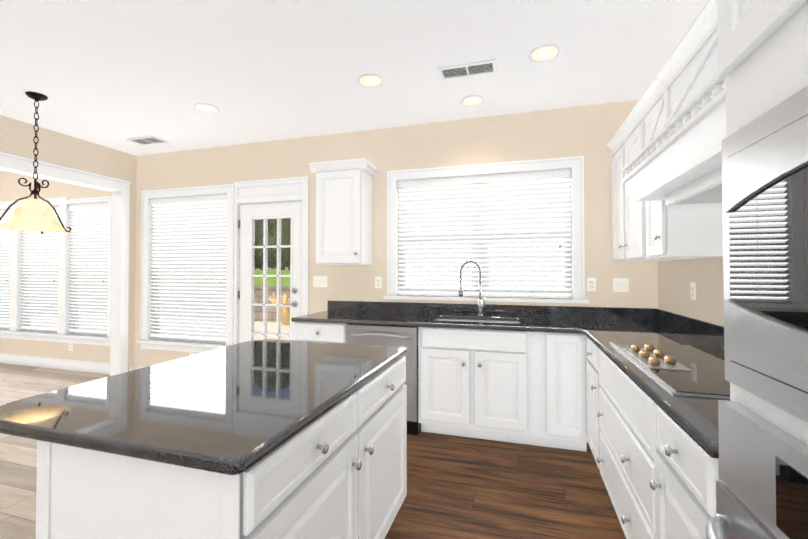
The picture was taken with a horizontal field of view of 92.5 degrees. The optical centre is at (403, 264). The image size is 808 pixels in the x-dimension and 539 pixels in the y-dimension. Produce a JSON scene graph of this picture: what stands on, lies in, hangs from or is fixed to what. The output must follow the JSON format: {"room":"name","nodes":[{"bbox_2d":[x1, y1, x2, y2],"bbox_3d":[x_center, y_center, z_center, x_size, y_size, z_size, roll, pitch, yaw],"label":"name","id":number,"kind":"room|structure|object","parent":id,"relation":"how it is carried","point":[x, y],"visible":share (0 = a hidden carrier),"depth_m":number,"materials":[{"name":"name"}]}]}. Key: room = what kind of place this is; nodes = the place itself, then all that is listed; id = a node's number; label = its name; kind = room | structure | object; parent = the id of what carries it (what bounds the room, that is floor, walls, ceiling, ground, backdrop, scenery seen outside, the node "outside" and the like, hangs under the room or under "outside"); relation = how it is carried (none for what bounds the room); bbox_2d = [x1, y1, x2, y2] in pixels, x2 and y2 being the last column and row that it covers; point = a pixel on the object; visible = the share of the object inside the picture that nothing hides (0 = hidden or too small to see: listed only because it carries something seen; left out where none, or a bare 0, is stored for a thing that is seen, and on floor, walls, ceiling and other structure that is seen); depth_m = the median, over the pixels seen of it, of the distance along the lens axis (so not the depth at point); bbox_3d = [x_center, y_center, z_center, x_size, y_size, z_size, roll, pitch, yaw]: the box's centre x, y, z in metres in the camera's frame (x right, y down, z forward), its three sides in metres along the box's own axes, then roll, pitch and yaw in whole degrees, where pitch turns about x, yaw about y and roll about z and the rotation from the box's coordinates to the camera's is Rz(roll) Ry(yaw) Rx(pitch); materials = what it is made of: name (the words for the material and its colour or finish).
{"room":"kitchen","nodes":[
{"label":"kitchen","id":0,"kind":"room"},
{"bbox_2d":[0,115,136,367],"bbox_3d":[-4.375,-0.042,1.593,0.120,2.750,6.780,0,-1,17],"label":"wall","id":1,"kind":"structure","parent":0,"point":[53,147],"depth_m":4.26,"materials":[{"name":"beige paint"}]},
{"bbox_2d":[0,152,130,375],"bbox_3d":[-3.800,0.163,3.515,0.180,2.402,2.578,0,-1,17],"label":"trim","id":2,"kind":"structure","parent":1,"relation":"attached to","point":[119,189],"depth_m":4.64,"materials":[{"name":"white paint"}]},
{"bbox_2d":[0,363,625,538],"bbox_3d":[-3.433,1.357,1.215,9.750,0.060,6.920,0,-1,17],"label":"floor","id":3,"kind":"structure","parent":0,"point":[459,487],"depth_m":2.34,"materials":[{"name":"brown wood"}]},
{"bbox_2d":[36,380,371,538],"bbox_3d":[-0.570,0.897,1.267,0.672,0.864,0.683,0,-1,17],"label":"base cabinet","id":4,"kind":"object","parent":3,"relation":"on","point":[338,471],"depth_m":1.00,"materials":[{"name":"white paint"}]},
{"bbox_2d":[0,339,406,474],"bbox_3d":[-0.624,0.451,1.591,0.961,0.035,1.318,0,-1,17],"label":"countertop","id":5,"kind":"structure","parent":4,"relation":"on","point":[238,408],"depth_m":1.19,"materials":[{"name":"black stone"}]},
{"bbox_2d":[294,322,346,343],"bbox_3d":[-0.641,0.934,3.627,0.504,0.864,0.707,0,-1,17],"label":"base cabinet","id":6,"kind":"object","parent":3,"relation":"on","point":[321,332],"visible":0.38,"depth_m":3.32,"materials":[{"name":"white paint"}]},
{"bbox_2d":[346,324,420,434],"bbox_3d":[-0.105,0.931,3.443,0.617,0.864,0.738,0,-1,17],"label":"dishwasher","id":7,"kind":"object","parent":3,"relation":"on","point":[397,336],"visible":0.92,"depth_m":3.09,"materials":[{"name":"silver metal"}]},
{"bbox_2d":[371,356,406,538],"bbox_3d":[-0.405,0.905,1.810,0.668,0.864,0.710,0,-1,17],"label":"base cabinet","id":8,"kind":"object","parent":3,"relation":"on","point":[389,394],"depth_m":1.77,"materials":[{"name":"white paint"}]},
{"bbox_2d":[418,327,587,451],"bbox_3d":[0.795,0.927,3.198,1.238,0.864,0.707,0,-1,17],"label":"base cabinet","id":9,"kind":"object","parent":3,"relation":"on","point":[524,387],"visible":0.98,"depth_m":2.88,"materials":[{"name":"white paint"}]},
{"bbox_2d":[586,337,593,455],"bbox_3d":[1.520,0.914,2.401,0.648,0.864,0.461,0,-1,17],"label":"base cabinet","id":10,"kind":"object","parent":3,"relation":"on","point":[590,345],"depth_m":2.54,"materials":[{"name":"white paint"}]},
{"bbox_2d":[291,301,672,333],"bbox_3d":[0.545,0.427,3.264,3.008,0.135,0.737,0,-1,17],"label":"countertop","id":11,"kind":"structure","parent":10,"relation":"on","point":[532,318],"depth_m":3.40,"materials":[{"name":"black stone"}]},
{"bbox_2d":[458,260,484,315],"bbox_3d":[0.615,0.208,3.493,0.228,0.509,0.172,0,-1,17],"label":"pull-down faucet","id":12,"kind":"object","parent":11,"relation":"on","point":[481,302],"visible":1,"depth_m":3.50,"materials":[{"name":"silver metal"}]},
{"bbox_2d":[437,319,519,322],"bbox_3d":[0.618,0.586,3.289,0.780,0.179,0.460,0,-1,17],"label":"undermount sink","id":13,"kind":"object","parent":11,"relation":"in","point":[477,321],"visible":0.02,"depth_m":3.50,"materials":[{"name":"silver metal"}]},
{"bbox_2d":[594,344,649,538],"bbox_3d":[1.313,0.904,1.708,0.648,0.864,1.103,0,-1,17],"label":"base cabinet","id":14,"kind":"object","parent":3,"relation":"on","point":[619,404],"depth_m":1.76,"materials":[{"name":"white paint"}]},
{"bbox_2d":[579,313,729,458],"bbox_3d":[1.301,0.403,1.710,0.668,0.135,1.860,0,-1,17],"label":"countertop","id":15,"kind":"structure","parent":14,"relation":"on","point":[695,418],"depth_m":2.19,"materials":[{"name":"black stone"}]},
{"bbox_2d":[609,342,729,398],"bbox_3d":[1.285,0.413,1.660,0.537,0.041,0.965,0,-1,17],"label":"glass cooktop","id":16,"kind":"object","parent":15,"relation":"in","point":[691,370],"visible":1,"depth_m":1.61,"materials":[{"name":"black glass"}]},
{"bbox_2d":[646,394,721,538],"bbox_3d":[1.112,0.893,1.035,0.648,0.864,0.420,0,-1,17],"label":"base cabinet","id":17,"kind":"object","parent":3,"relation":"on","point":[658,466],"depth_m":1.15,"materials":[{"name":"white paint"}]},
{"bbox_2d":[717,0,807,444],"bbox_3d":[0.880,0.121,0.374,0.707,2.385,0.922,0,-1,17],"label":"tall cabinet","id":18,"kind":"object","parent":3,"relation":"on","point":[762,54],"visible":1,"depth_m":0.73,"materials":[{"name":"white paint"}]},
{"bbox_2d":[705,400,807,538],"bbox_3d":[0.524,0.643,0.452,0.141,0.715,0.813,0,-1,17],"label":"wall oven","id":19,"kind":"object","parent":18,"relation":"in","point":[762,489],"visible":1,"depth_m":0.70,"materials":[{"name":"silver metal"}]},
{"bbox_2d":[722,85,807,422],"bbox_3d":[0.571,-0.018,0.446,0.042,0.514,0.807,0,-1,17],"label":"built-in microwave","id":20,"kind":"object","parent":18,"relation":"in","point":[765,205],"visible":1,"depth_m":0.66,"materials":[{"name":"silver metal"}]},
{"bbox_2d":[0,100,657,366],"bbox_3d":[-2.421,0.056,4.619,9.750,3.050,0.140,0,-1,17],"label":"wall","id":21,"kind":"structure","parent":0,"point":[587,132],"depth_m":3.89,"materials":[{"name":"beige paint"}]},
{"bbox_2d":[0,196,111,345],"bbox_3d":[-5.037,0.067,5.366,2.829,1.938,0.176,0,-1,17],"label":"sunroom window","id":22,"kind":"structure","parent":21,"relation":"in","point":[55,286],"depth_m":5.21,"materials":[{"name":"white paint"}]},
{"bbox_2d":[0,353,128,373],"bbox_3d":[-5.211,1.325,5.338,3.638,0.135,0.039,0,-1,17],"label":"baseboard","id":23,"kind":"structure","parent":21,"relation":"attached to","point":[73,365],"depth_m":5.17,"materials":[{"name":"white paint"}]},
{"bbox_2d":[69,343,72,350],"bbox_3d":[-4.412,1.079,5.119,0.070,0.116,0.008,0,-1,17],"label":"outlet","id":24,"kind":"object","parent":21,"relation":"attached to","point":[70,346],"visible":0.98,"depth_m":5.12,"materials":[{"name":"white plastic"}]},
{"bbox_2d":[130,366,144,370],"bbox_3d":[-2.661,1.313,4.576,1.443,0.135,0.039,0,-1,17],"label":"baseboard","id":25,"kind":"structure","parent":21,"relation":"attached to","point":[132,368],"depth_m":4.76,"materials":[{"name":"white paint"}]},
{"bbox_2d":[137,184,233,352],"bbox_3d":[-2.580,0.054,4.631,1.391,1.941,0.176,0,-1,17],"label":"kitchen window","id":26,"kind":"structure","parent":21,"relation":"in","point":[187,266],"depth_m":4.65,"materials":[{"name":"white paint"}]},
{"bbox_2d":[233,176,308,344],"bbox_3d":[-1.456,0.217,4.295,0.946,2.315,0.199,0,-1,17],"label":"patio door","id":27,"kind":"structure","parent":21,"relation":"in","point":[277,199],"depth_m":4.28,"materials":[{"name":"white paint"}]},
{"bbox_2d":[313,276,326,286],"bbox_3d":[-0.883,0.178,4.074,0.162,0.116,0.016,0,-1,17],"label":"switch plate","id":28,"kind":"object","parent":21,"relation":"attached to","point":[319,281],"visible":1,"depth_m":4.08,"materials":[{"name":"white plastic"}]},
{"bbox_2d":[309,158,377,264],"bbox_3d":[-0.595,-0.495,3.824,0.585,0.983,0.347,0,-1,17],"label":"upper cabinet","id":29,"kind":"object","parent":21,"relation":"attached to","point":[344,212],"visible":1,"depth_m":3.69,"materials":[{"name":"white paint"}]},
{"bbox_2d":[375,277,381,287],"bbox_3d":[-0.259,0.177,3.891,0.070,0.116,0.008,0,-1,17],"label":"electrical outlet plate","id":30,"kind":"object","parent":21,"relation":"attached to","point":[378,282],"visible":1,"depth_m":3.89,"materials":[{"name":"white plastic"}]},
{"bbox_2d":[383,156,588,302],"bbox_3d":[0.712,-0.303,3.653,1.860,1.273,0.176,0,-1,17],"label":"window","id":31,"kind":"structure","parent":21,"relation":"in","point":[514,230],"depth_m":3.63,"materials":[{"name":"white paint"}]},
{"bbox_2d":[587,278,595,290],"bbox_3d":[1.616,0.168,3.331,0.070,0.116,0.008,0,-1,17],"label":"electrical outlet plate","id":32,"kind":"object","parent":21,"relation":"attached to","point":[591,284],"visible":1,"depth_m":3.33,"materials":[{"name":"white plastic"}]},
{"bbox_2d":[613,278,628,291],"bbox_3d":[1.831,0.170,3.262,0.116,0.116,0.016,0,-1,17],"label":"switch plate","id":33,"kind":"object","parent":21,"relation":"attached to","point":[620,284],"visible":1,"depth_m":3.27,"materials":[{"name":"white plastic"}]},
{"bbox_2d":[0,0,707,170],"bbox_3d":[-3.433,-1.472,1.260,9.750,0.100,6.920,0,-1,17],"label":"ceiling","id":34,"kind":"structure","parent":0,"point":[115,74],"depth_m":2.66,"materials":[{"name":"white paint"}]},
{"bbox_2d":[0,91,73,233],"bbox_3d":[-3.002,-0.830,3.138,0.509,1.121,0.521,0,-1,17],"label":"pendant light","id":35,"kind":"object","parent":34,"relation":"hanging from","point":[35,214],"visible":1,"depth_m":3.12,"materials":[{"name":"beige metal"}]},
{"bbox_2d":[127,136,167,145],"bbox_3d":[-2.820,-1.367,4.255,0.360,0.012,0.200,0,-1,17],"label":"ceiling vent","id":36,"kind":"object","parent":34,"relation":"in","point":[147,140],"visible":1,"depth_m":4.25,"materials":[{"name":"white metal"}]},
{"bbox_2d":[194,103,218,112],"bbox_3d":[-1.743,-1.383,3.417,0.200,0.008,0.200,0,-1,17],"label":"recessed light","id":37,"kind":"object","parent":34,"relation":"in","point":[206,108],"visible":1,"depth_m":3.41,"materials":[{"name":"white paint"}]},
{"bbox_2d":[357,74,382,86],"bbox_3d":[-0.255,-1.390,2.923,0.200,0.008,0.200,0,-1,17],"label":"recessed light","id":38,"kind":"object","parent":34,"relation":"in","point":[369,80],"visible":1,"depth_m":2.92,"materials":[{"name":"white paint"}]},
{"bbox_2d":[438,59,496,80],"bbox_3d":[0.454,-1.391,2.764,0.400,0.012,0.170,0,-1,17],"label":"ceiling vent","id":39,"kind":"object","parent":34,"relation":"in","point":[485,67],"visible":0.96,"depth_m":2.76,"materials":[{"name":"white metal"}]},
{"bbox_2d":[461,95,484,105],"bbox_3d":[0.582,-1.385,3.266,0.200,0.008,0.200,0,-1,17],"label":"recessed light","id":40,"kind":"object","parent":34,"relation":"in","point":[473,100],"visible":1,"depth_m":3.26,"materials":[{"name":"white paint"}]},
{"bbox_2d":[529,45,560,61],"bbox_3d":[0.930,-1.396,2.556,0.200,0.008,0.200,0,-1,17],"label":"recessed light","id":41,"kind":"object","parent":34,"relation":"in","point":[543,53],"visible":1,"depth_m":2.55,"materials":[{"name":"white paint"}]},
{"bbox_2d":[657,257,723,325],"bbox_3d":[1.171,-0.119,-0.138,0.140,2.850,6.920,0,-1,17],"label":"wall","id":42,"kind":"structure","parent":0,"point":[677,277],"depth_m":2.52,"materials":[{"name":"beige paint"}]},
{"bbox_2d":[610,108,671,261],"bbox_3d":[1.802,-0.528,2.824,0.338,0.988,0.892,0,-1,17],"label":"upper cabinet","id":43,"kind":"object","parent":42,"relation":"attached to","point":[626,214],"depth_m":2.91,"materials":[{"name":"white paint"}]},
{"bbox_2d":[621,0,726,204],"bbox_3d":[1.272,-0.676,1.417,0.547,0.737,1.370,0,-1,17],"label":"range hood","id":44,"kind":"object","parent":42,"relation":"attached to","point":[676,159],"visible":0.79,"depth_m":1.60,"materials":[{"name":"white paint"}]},
{"bbox_2d":[638,76,722,259],"bbox_3d":[1.621,-0.538,2.220,0.338,0.988,0.368,0,-1,17],"label":"upper cabinet","id":45,"kind":"object","parent":42,"relation":"attached to","point":[649,231],"depth_m":2.09,"materials":[{"name":"white paint"}]},
{"bbox_2d":[690,282,695,300],"bbox_3d":[1.893,0.172,2.534,0.008,0.116,0.070,0,-1,17],"label":"outlet","id":46,"kind":"object","parent":42,"relation":"attached to","point":[692,290],"visible":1,"depth_m":2.52,"materials":[{"name":"white plastic"}]},
{"label":"outside","id":47,"kind":"structure","parent":0,"visible":0},
{"bbox_2d":[100,321,289,342],"bbox_3d":[-1.121,1.574,6.972,22.000,0.190,5.159,0,-1,17],"label":"patio","id":48,"kind":"structure","parent":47,"point":[258,329],"depth_m":8.90,"materials":[{"name":"grey concrete"}]},
{"bbox_2d":[254,285,289,321],"bbox_3d":[-0.325,1.136,9.643,22.000,1.150,0.460,0,-1,17],"label":"wall","id":49,"kind":"structure","parent":48,"relation":"on","point":[273,313],"depth_m":10.43,"materials":[{"name":"stone"}]},
{"bbox_2d":[254,270,289,285],"bbox_3d":[2.239,0.844,42.666,100.000,0.520,64.270,0,-1,17],"label":"lawn","id":50,"kind":"structure","parent":47,"point":[270,282],"depth_m":16.14,"materials":[{"name":"green plant"}]},
{"bbox_2d":[254,218,290,324],"bbox_3d":[-2.668,-5.853,28.994,103.246,15.307,37.017,0,-1,17],"label":"trees","id":51,"kind":"object","parent":50,"relation":"on","point":[285,241],"depth_m":35.51,"materials":[{"name":"green plant"}]}
]}

